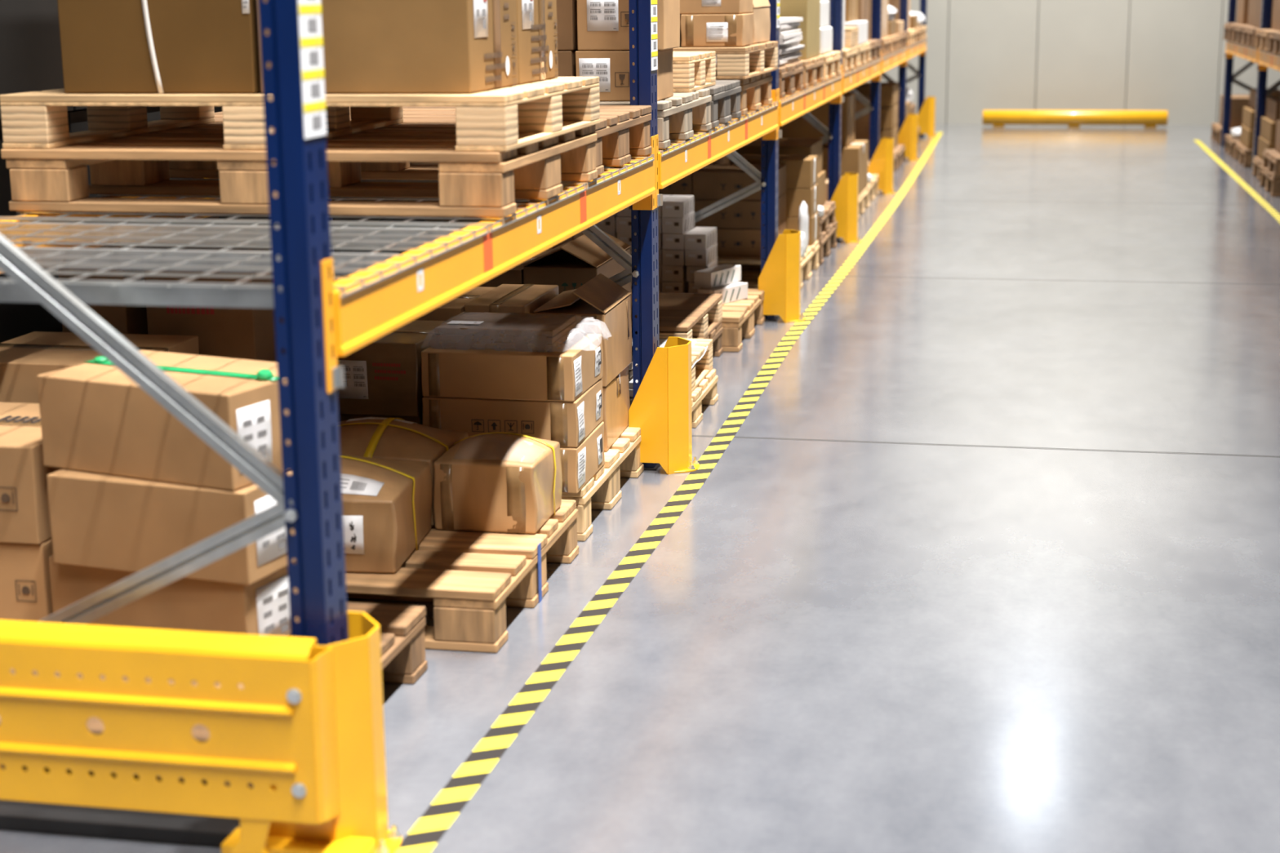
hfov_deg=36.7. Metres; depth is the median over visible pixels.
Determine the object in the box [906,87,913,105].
plastic sack
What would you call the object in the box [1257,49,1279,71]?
beam
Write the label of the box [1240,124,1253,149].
cardboard box
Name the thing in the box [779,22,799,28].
carton
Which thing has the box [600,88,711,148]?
wooden pallet
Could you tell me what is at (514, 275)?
cardboard box
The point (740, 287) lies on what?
print
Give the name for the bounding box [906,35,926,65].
beam
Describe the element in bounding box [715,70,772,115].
wooden pallet
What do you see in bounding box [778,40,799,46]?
carton
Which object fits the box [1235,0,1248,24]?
cardboard box
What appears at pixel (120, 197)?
beam
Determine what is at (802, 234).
bag
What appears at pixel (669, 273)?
cardboard box
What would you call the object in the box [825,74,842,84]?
deck
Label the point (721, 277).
print
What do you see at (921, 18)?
plastic sack
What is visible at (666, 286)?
print
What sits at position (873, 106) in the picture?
frame
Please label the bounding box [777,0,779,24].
print
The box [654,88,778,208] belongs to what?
beam
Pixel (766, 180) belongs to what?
frame
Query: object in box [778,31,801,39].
carton
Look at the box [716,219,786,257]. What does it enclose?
cardboard box
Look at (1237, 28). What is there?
wooden pallet
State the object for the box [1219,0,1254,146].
frame
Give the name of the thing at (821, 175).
cardboard box
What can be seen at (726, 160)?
cardboard box
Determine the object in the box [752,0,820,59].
cardboard box
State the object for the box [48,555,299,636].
cardboard box
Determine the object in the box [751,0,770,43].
cardboard box
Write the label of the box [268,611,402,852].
guard
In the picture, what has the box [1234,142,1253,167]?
wooden pallet
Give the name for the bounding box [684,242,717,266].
cardboard box
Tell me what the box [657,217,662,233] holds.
cardboard box
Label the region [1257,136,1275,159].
cardboard box
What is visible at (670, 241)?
cardboard box
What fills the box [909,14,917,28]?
cardboard box
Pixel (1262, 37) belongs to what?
wooden pallet
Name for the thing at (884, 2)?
cardboard box
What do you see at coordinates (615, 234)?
cardboard box
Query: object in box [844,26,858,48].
cardboard box
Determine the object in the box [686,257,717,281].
cardboard box
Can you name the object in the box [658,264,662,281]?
cardboard box
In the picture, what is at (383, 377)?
cardboard box
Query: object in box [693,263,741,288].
cardboard box
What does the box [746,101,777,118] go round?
deck
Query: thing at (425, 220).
cardboard box
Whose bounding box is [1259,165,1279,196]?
wooden pallet
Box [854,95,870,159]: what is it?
cardboard box
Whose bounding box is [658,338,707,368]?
paper sheet
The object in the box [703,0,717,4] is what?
print
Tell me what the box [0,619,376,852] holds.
barrier
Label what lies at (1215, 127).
wooden pallet
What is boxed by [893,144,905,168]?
wooden pallet
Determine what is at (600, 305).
cardboard box
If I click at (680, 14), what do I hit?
cardboard box
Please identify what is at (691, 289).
cardboard box
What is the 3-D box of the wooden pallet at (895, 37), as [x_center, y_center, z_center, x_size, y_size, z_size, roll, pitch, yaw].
[1.417,-3.018,15.198,1.206,0.120,0.800,2,13,11]
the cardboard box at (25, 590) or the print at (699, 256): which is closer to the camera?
the cardboard box at (25, 590)
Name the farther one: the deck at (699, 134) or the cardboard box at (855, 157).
the cardboard box at (855, 157)
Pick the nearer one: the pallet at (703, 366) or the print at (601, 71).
the print at (601, 71)
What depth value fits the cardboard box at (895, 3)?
16.53 m
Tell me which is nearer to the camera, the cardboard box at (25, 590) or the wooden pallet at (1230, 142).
the cardboard box at (25, 590)
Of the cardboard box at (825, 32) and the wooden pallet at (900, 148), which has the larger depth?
the wooden pallet at (900, 148)
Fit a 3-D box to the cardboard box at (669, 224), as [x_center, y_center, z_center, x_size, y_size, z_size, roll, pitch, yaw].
[0.169,-0.888,8.380,0.098,0.068,0.274,2,13,12]
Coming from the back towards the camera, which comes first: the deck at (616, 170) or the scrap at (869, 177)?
the scrap at (869, 177)
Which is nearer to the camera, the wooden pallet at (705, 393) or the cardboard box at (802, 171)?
the wooden pallet at (705, 393)
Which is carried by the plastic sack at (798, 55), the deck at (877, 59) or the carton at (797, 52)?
the carton at (797, 52)
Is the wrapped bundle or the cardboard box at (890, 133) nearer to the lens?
the wrapped bundle
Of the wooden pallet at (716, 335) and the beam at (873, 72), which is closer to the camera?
the wooden pallet at (716, 335)
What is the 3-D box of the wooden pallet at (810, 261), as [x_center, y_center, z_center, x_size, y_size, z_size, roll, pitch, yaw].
[0.279,-0.848,9.943,1.206,0.144,0.800,2,13,11]
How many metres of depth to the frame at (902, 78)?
16.40 m
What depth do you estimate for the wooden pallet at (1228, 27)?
16.91 m
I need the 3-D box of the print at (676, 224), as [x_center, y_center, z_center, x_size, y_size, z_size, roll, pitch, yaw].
[0.156,-0.864,8.245,0.020,0.016,0.001,2,13,12]
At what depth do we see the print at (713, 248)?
8.38 m
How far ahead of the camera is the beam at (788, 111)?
9.44 m
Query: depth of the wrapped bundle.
9.69 m
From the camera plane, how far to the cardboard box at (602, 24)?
5.88 m
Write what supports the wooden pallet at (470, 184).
on the deck at (338, 198)
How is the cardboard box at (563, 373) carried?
on the cardboard box at (569, 424)
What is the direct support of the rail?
on the floor
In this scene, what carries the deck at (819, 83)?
on the beam at (788, 111)
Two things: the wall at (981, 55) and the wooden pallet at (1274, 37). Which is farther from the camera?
the wall at (981, 55)
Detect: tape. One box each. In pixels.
[395,132,942,852]
[1193,139,1279,223]
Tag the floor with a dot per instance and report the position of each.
(988, 561)
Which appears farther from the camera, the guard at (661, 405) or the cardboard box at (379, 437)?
the guard at (661, 405)
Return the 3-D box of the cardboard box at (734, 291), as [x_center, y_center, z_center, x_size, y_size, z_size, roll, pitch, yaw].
[0.353,-0.564,8.191,0.088,0.067,0.262,8,15,35]
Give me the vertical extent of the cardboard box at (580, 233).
0.427 m
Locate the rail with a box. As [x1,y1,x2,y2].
[0,800,239,848]
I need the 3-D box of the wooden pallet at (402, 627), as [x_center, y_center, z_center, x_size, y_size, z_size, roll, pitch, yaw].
[-1.132,0.523,3.913,1.207,0.144,0.800,2,13,11]
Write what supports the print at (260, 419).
attached to the cardboard box at (95, 418)
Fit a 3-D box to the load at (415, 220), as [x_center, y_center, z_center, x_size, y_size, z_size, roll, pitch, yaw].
[-1.232,-0.704,8.404,0.741,0.568,0.840,2,13,11]
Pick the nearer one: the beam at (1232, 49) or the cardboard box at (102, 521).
the cardboard box at (102, 521)
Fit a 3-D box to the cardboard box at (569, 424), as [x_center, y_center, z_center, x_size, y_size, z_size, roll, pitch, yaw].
[-0.338,-0.046,5.232,0.424,0.123,0.341,2,13,11]
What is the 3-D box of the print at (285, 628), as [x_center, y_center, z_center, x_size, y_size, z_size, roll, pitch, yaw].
[-0.719,0.372,3.818,0.001,0.086,0.082,5,14,24]
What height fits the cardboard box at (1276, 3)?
0.241 m
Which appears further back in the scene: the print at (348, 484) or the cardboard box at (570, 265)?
the cardboard box at (570, 265)
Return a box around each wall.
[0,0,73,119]
[866,0,1279,124]
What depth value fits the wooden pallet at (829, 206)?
10.64 m
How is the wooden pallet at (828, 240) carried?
on the floor
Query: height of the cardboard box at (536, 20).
0.644 m
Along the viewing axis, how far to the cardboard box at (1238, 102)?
17.92 m
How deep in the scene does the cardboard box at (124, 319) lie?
4.82 m
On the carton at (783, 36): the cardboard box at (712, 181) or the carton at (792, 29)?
the carton at (792, 29)
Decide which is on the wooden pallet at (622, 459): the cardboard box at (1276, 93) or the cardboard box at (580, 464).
the cardboard box at (580, 464)
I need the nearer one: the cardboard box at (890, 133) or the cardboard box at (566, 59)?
the cardboard box at (566, 59)
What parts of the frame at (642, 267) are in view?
foot plate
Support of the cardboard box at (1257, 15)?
on the wooden pallet at (1249, 33)
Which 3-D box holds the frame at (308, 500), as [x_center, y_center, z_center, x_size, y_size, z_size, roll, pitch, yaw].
[-1.054,-0.465,3.158,1.120,2.400,0.124,2,13,11]
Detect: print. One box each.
[243,415,266,457]
[262,532,284,550]
[262,588,288,633]
[307,4,321,129]
[339,365,366,397]
[341,478,367,490]
[349,521,356,550]
[476,8,485,28]
[524,2,532,20]
[574,360,581,391]
[578,406,584,437]
[578,452,585,483]
[582,64,608,90]
[590,1,616,29]
[595,352,599,371]
[653,0,656,66]
[665,285,671,288]
[666,253,672,257]
[674,222,679,226]
[684,198,693,214]
[684,213,694,230]
[697,254,702,258]
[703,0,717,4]
[707,248,716,262]
[708,25,724,37]
[713,270,734,286]
[720,287,740,302]
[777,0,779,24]
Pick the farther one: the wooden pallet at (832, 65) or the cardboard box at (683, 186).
the wooden pallet at (832, 65)
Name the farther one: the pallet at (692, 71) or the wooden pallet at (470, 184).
the pallet at (692, 71)
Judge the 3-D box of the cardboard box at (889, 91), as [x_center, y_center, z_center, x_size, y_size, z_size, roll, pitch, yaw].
[1.899,-2.759,16.025,0.453,0.170,0.662,2,13,11]
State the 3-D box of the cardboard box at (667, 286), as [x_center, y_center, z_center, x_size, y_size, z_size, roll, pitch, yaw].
[0.170,-0.618,8.439,0.097,0.068,0.279,2,13,12]
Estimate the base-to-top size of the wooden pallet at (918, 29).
0.120 m
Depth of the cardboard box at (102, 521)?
3.76 m
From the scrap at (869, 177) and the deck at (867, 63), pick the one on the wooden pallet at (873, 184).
the scrap at (869, 177)
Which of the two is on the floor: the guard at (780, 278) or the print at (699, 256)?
the guard at (780, 278)
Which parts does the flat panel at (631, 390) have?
flat panel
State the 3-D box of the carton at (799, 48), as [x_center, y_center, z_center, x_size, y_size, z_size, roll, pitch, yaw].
[0.419,-1.776,9.120,0.610,0.009,0.800,2,13,12]
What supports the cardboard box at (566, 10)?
on the cardboard box at (566, 59)
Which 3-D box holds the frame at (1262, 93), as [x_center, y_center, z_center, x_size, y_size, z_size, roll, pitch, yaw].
[5.305,-3.123,14.692,1.120,2.400,0.124,2,13,11]
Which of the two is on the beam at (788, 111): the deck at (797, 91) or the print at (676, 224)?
the deck at (797, 91)
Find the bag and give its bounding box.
[800,231,805,257]
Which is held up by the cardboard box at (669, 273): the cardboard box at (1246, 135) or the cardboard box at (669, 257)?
the cardboard box at (669, 257)
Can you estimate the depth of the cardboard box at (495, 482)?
4.70 m
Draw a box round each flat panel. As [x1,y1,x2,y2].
[628,364,637,378]
[628,387,633,396]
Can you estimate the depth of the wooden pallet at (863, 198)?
12.62 m
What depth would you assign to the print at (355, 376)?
5.13 m
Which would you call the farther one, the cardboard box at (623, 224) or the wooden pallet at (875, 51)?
the wooden pallet at (875, 51)
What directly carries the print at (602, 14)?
attached to the cardboard box at (602, 24)
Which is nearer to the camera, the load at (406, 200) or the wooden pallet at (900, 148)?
the load at (406, 200)
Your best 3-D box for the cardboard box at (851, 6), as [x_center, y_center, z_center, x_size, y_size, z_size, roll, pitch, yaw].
[1.090,-2.800,12.402,0.572,0.384,0.652,2,13,11]
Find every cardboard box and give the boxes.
[0,331,199,403]
[0,402,63,544]
[0,537,53,622]
[36,349,290,490]
[46,468,295,585]
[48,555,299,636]
[57,0,261,93]
[57,216,219,334]
[143,243,285,362]
[256,0,518,93]
[337,320,446,417]
[338,413,422,424]
[338,417,468,526]
[340,454,431,573]
[399,247,552,287]
[413,286,495,320]
[421,333,603,401]
[422,377,603,447]
[424,218,484,222]
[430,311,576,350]
[433,431,562,533]
[464,284,558,313]
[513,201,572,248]
[515,0,558,84]
[523,231,631,308]
[533,273,631,386]
[556,0,577,50]
[557,49,578,76]
[560,422,604,493]
[572,231,583,239]
[575,48,673,101]
[577,0,679,50]
[595,214,617,232]
[601,365,630,451]
[607,231,617,238]
[615,216,636,232]
[617,205,635,216]
[617,232,636,248]
[657,195,672,217]
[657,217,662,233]
[657,232,662,248]
[658,173,692,195]
[658,248,662,265]
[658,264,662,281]
[658,280,662,292]
[661,265,686,281]
[662,195,693,217]
[662,210,694,233]
[662,226,693,249]
[662,249,684,266]
[662,279,688,293]
[680,0,752,13]
[680,13,685,45]
[680,13,753,46]
[684,226,716,249]
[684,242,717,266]
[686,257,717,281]
[688,281,701,293]
[692,164,786,199]
[693,191,786,228]
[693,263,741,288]
[697,281,747,304]
[713,155,724,164]
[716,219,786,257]
[724,155,729,164]
[728,155,817,188]
[735,137,822,173]
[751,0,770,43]
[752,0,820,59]
[778,92,855,146]
[785,211,818,245]
[786,183,817,217]
[816,170,825,205]
[819,26,832,54]
[820,0,829,26]
[822,139,868,195]
[825,177,841,200]
[827,0,844,48]
[844,0,858,22]
[844,20,867,44]
[846,81,898,106]
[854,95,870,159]
[857,0,869,39]
[869,0,888,38]
[879,124,897,148]
[880,103,898,128]
[887,20,896,35]
[888,0,910,29]
[896,20,903,33]
[897,101,910,116]
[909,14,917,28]
[910,103,915,113]
[1218,94,1249,128]
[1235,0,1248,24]
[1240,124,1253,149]
[1242,106,1266,129]
[1247,0,1255,26]
[1248,88,1279,111]
[1253,0,1273,28]
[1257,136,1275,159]
[1260,116,1276,142]
[1265,97,1279,122]
[1271,0,1279,30]
[1275,120,1279,152]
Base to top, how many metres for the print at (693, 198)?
0.047 m
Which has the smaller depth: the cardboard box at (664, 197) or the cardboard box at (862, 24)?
the cardboard box at (664, 197)
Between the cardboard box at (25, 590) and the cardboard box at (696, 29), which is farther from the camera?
the cardboard box at (696, 29)
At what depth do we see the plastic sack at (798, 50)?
9.06 m
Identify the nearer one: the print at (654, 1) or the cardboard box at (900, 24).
the print at (654, 1)
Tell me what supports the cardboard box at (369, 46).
on the pallet at (506, 118)
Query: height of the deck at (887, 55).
0.042 m
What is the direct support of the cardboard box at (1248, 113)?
on the cardboard box at (1246, 135)
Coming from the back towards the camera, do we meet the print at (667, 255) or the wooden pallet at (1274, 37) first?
the wooden pallet at (1274, 37)
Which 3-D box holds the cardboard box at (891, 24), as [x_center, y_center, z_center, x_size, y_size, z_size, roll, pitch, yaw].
[1.779,-3.113,15.090,0.403,0.104,0.702,2,13,11]
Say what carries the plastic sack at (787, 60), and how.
on the plastic sack at (796, 60)
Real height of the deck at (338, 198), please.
0.042 m
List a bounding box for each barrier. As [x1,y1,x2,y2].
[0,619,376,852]
[982,110,1168,127]
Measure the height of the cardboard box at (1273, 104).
0.150 m
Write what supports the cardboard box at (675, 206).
on the cardboard box at (669, 224)
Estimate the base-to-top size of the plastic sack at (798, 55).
0.009 m
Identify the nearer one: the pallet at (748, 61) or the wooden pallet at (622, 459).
the wooden pallet at (622, 459)
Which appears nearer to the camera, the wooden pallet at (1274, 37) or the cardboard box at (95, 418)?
the cardboard box at (95, 418)
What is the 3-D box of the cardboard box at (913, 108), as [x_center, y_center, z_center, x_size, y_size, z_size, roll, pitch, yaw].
[2.382,-2.911,18.176,0.382,0.225,0.652,2,13,11]
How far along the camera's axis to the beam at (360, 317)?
3.80 m
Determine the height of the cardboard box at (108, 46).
0.627 m
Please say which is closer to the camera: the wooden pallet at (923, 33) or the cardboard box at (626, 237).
the cardboard box at (626, 237)
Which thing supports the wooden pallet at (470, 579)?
on the floor
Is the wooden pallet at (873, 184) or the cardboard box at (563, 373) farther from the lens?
the wooden pallet at (873, 184)
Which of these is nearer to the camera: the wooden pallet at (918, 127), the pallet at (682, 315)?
the pallet at (682, 315)
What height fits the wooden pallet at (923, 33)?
0.120 m
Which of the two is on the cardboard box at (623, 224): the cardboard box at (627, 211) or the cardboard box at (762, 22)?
the cardboard box at (627, 211)
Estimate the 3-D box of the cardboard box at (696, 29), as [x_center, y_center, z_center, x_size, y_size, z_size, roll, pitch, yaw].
[0.303,-1.546,7.518,0.246,0.122,0.326,2,13,10]
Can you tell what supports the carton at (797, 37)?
on the carton at (799, 38)
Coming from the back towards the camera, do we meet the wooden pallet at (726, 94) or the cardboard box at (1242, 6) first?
the cardboard box at (1242, 6)
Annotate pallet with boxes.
[0,76,599,151]
[0,122,597,217]
[0,601,427,788]
[213,105,651,175]
[345,499,578,653]
[561,425,644,541]
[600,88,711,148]
[631,292,722,338]
[631,321,723,356]
[631,337,712,392]
[672,40,777,79]
[672,51,715,92]
[691,368,718,427]
[702,80,741,128]
[715,62,804,97]
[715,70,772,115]
[717,240,819,288]
[721,288,764,351]
[795,55,824,88]
[817,200,835,238]
[817,221,837,265]
[819,50,841,80]
[842,46,858,71]
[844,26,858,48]
[857,42,871,66]
[857,185,869,220]
[866,39,880,61]
[867,151,897,173]
[867,173,879,204]
[869,36,892,56]
[887,33,900,52]
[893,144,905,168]
[899,31,907,48]
[907,28,915,44]
[909,26,921,42]
[917,126,919,142]
[919,25,926,39]
[1210,123,1233,144]
[1222,22,1247,41]
[1223,134,1239,158]
[1232,24,1253,44]
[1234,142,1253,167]
[1242,26,1260,47]
[1252,156,1262,181]
[1254,28,1279,51]
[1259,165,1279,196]
[1262,149,1279,175]
[1267,31,1279,55]
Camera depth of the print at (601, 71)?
5.91 m
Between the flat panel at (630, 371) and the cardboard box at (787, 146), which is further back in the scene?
the cardboard box at (787, 146)
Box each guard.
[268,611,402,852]
[628,336,699,475]
[758,229,805,323]
[830,172,862,243]
[867,137,896,194]
[897,113,919,161]
[917,96,937,137]
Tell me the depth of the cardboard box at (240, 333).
4.77 m
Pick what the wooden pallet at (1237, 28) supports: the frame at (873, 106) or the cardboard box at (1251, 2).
the cardboard box at (1251, 2)
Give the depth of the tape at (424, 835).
4.58 m
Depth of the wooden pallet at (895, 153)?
15.62 m
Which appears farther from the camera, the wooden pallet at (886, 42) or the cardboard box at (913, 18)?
the cardboard box at (913, 18)
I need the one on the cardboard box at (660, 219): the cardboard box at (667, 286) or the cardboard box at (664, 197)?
the cardboard box at (664, 197)
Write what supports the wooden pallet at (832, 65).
on the deck at (829, 78)
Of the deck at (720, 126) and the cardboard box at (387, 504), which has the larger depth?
the deck at (720, 126)
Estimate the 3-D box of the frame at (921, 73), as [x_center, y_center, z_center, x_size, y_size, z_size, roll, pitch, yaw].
[2.275,-4.078,19.076,1.120,2.400,0.124,2,13,11]
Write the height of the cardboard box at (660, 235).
0.068 m
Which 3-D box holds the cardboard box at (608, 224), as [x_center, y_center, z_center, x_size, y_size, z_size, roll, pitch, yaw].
[-0.129,-0.898,8.438,0.098,0.068,0.278,2,13,11]
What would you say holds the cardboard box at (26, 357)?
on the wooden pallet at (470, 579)
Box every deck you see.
[0,178,586,232]
[0,217,488,308]
[169,154,654,190]
[658,129,710,156]
[693,114,747,135]
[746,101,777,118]
[779,89,805,103]
[802,80,825,93]
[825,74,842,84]
[842,66,858,75]
[857,62,871,70]
[870,57,881,64]
[881,53,892,59]
[891,48,900,54]
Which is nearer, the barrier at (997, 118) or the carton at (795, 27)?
the carton at (795, 27)
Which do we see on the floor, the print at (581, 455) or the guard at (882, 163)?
the guard at (882, 163)
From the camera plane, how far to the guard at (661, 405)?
5.84 m
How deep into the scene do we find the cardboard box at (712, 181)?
9.53 m
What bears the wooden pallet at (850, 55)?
on the deck at (855, 68)
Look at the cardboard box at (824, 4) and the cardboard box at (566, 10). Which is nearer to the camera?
the cardboard box at (566, 10)
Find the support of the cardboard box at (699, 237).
on the cardboard box at (692, 257)
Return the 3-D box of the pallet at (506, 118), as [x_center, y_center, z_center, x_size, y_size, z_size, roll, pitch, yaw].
[-0.762,-0.755,4.603,1.163,0.118,0.900,2,13,11]
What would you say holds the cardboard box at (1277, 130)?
on the wooden pallet at (1271, 157)
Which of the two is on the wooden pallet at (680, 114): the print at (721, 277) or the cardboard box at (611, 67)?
the cardboard box at (611, 67)
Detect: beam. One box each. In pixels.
[0,195,217,274]
[320,135,655,393]
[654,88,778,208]
[777,65,842,138]
[840,58,881,102]
[880,47,907,80]
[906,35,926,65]
[1224,40,1258,65]
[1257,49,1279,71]
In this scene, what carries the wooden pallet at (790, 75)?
on the deck at (797, 91)
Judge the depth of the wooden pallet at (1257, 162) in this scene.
14.72 m
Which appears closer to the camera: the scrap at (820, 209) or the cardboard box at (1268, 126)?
the scrap at (820, 209)
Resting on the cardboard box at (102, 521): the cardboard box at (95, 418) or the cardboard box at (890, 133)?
the cardboard box at (95, 418)
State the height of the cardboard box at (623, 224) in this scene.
0.068 m
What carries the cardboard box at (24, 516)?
on the cardboard box at (25, 590)
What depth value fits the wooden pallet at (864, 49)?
12.37 m
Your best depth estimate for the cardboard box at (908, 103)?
17.08 m
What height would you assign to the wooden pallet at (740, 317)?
0.144 m
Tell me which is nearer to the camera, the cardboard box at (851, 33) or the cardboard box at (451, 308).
the cardboard box at (451, 308)
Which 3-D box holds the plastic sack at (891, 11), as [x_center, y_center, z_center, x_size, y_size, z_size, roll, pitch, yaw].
[1.827,-3.231,15.056,0.355,0.135,0.532,2,13,11]
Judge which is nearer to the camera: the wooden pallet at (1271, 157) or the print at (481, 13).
the print at (481, 13)
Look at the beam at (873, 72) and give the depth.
12.17 m
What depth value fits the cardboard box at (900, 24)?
15.62 m
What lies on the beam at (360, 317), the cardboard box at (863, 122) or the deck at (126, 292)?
the deck at (126, 292)
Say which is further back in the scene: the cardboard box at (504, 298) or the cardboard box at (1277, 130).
the cardboard box at (1277, 130)
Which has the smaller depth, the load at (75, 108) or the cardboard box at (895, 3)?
the load at (75, 108)
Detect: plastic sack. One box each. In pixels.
[715,49,799,57]
[715,53,802,62]
[715,57,798,64]
[715,58,799,66]
[888,4,897,21]
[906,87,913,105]
[910,10,925,26]
[1230,127,1240,139]
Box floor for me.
[0,124,1279,852]
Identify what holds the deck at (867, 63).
on the beam at (873, 72)
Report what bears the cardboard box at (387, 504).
on the wooden pallet at (470, 579)
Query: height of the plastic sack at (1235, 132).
0.096 m
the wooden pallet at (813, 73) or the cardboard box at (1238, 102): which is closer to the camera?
the wooden pallet at (813, 73)
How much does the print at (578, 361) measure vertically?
0.075 m
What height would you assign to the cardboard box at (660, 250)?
0.068 m
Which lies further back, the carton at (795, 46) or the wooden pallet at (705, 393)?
the carton at (795, 46)
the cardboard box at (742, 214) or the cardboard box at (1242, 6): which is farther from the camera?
the cardboard box at (1242, 6)
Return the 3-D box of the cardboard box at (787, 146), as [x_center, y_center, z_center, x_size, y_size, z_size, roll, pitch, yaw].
[0.770,-1.478,10.639,0.412,0.181,0.562,2,13,11]
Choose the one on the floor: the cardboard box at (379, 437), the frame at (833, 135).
the frame at (833, 135)
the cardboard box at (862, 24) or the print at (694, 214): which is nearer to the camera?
the print at (694, 214)
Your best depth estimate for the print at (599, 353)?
5.26 m
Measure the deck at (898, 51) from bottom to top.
0.042 m
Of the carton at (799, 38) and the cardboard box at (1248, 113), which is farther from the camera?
the cardboard box at (1248, 113)
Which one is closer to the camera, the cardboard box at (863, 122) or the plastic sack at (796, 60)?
the plastic sack at (796, 60)
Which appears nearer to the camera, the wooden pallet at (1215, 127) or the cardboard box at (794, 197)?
the cardboard box at (794, 197)
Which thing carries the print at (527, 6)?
attached to the cardboard box at (536, 20)
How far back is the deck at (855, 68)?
11.56 m
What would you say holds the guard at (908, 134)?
on the floor
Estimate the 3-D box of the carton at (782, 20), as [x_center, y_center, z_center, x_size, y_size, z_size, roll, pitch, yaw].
[0.412,-1.911,9.091,0.610,0.018,0.800,2,13,12]
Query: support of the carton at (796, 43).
on the carton at (795, 46)
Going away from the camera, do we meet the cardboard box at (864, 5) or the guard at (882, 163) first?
the cardboard box at (864, 5)
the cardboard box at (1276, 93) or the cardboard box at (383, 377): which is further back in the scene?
the cardboard box at (1276, 93)
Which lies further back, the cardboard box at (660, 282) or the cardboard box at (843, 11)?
the cardboard box at (843, 11)
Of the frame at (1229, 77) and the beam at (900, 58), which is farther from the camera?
the frame at (1229, 77)
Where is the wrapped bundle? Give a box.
[797,200,808,251]
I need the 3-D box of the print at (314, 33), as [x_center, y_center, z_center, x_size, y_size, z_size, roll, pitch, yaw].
[-0.513,-0.725,2.994,0.001,0.521,0.040,2,13,11]
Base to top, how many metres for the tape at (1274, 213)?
0.001 m
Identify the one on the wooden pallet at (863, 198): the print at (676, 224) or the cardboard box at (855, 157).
the cardboard box at (855, 157)
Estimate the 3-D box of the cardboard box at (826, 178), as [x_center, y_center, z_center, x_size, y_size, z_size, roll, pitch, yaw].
[1.074,-1.409,11.679,0.322,0.171,0.362,2,13,11]
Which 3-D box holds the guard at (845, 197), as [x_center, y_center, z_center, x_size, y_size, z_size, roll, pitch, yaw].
[1.191,-1.270,11.215,0.198,0.392,0.185,2,13,11]
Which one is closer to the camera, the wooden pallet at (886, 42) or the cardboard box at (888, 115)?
the wooden pallet at (886, 42)
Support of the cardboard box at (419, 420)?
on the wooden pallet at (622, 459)
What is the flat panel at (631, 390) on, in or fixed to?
on the flat panel
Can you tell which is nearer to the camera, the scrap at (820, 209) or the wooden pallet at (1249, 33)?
the scrap at (820, 209)
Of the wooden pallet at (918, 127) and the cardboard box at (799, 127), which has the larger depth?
the wooden pallet at (918, 127)
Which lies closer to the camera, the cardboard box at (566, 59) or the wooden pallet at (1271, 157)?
the cardboard box at (566, 59)
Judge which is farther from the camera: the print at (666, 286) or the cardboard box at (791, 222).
the cardboard box at (791, 222)
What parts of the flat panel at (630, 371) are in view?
flat panel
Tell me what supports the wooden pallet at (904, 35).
on the deck
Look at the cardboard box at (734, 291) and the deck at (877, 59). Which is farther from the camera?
the deck at (877, 59)
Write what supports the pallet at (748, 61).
on the wooden pallet at (756, 91)
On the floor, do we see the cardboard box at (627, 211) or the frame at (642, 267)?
the frame at (642, 267)
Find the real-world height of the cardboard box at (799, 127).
0.317 m
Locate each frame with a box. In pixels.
[0,0,348,645]
[328,0,660,471]
[694,0,779,321]
[801,0,843,242]
[848,0,881,192]
[880,0,907,159]
[906,0,927,137]
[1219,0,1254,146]
[1250,0,1279,174]
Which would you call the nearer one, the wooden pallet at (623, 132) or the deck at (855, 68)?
the wooden pallet at (623, 132)
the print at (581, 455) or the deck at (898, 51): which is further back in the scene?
the deck at (898, 51)
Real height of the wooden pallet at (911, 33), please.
0.120 m
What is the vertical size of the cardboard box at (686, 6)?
0.175 m
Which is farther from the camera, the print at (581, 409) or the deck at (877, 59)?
the deck at (877, 59)
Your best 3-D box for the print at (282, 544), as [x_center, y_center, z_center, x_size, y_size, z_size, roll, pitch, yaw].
[-0.714,0.202,3.755,0.002,0.090,0.080,4,14,21]
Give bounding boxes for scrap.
[817,204,824,216]
[867,173,871,182]
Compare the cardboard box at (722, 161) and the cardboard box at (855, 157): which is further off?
the cardboard box at (855, 157)
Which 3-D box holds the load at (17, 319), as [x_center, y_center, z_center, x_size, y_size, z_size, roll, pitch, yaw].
[-1.960,-0.471,4.803,0.751,0.568,0.840,2,13,11]
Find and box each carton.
[715,47,804,54]
[715,51,801,59]
[778,28,800,34]
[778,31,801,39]
[778,35,802,41]
[778,37,802,44]
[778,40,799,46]
[778,42,799,48]
[778,44,804,51]
[779,17,803,23]
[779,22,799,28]
[779,26,797,31]
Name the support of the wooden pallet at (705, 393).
on the floor
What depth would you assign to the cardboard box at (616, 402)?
5.65 m

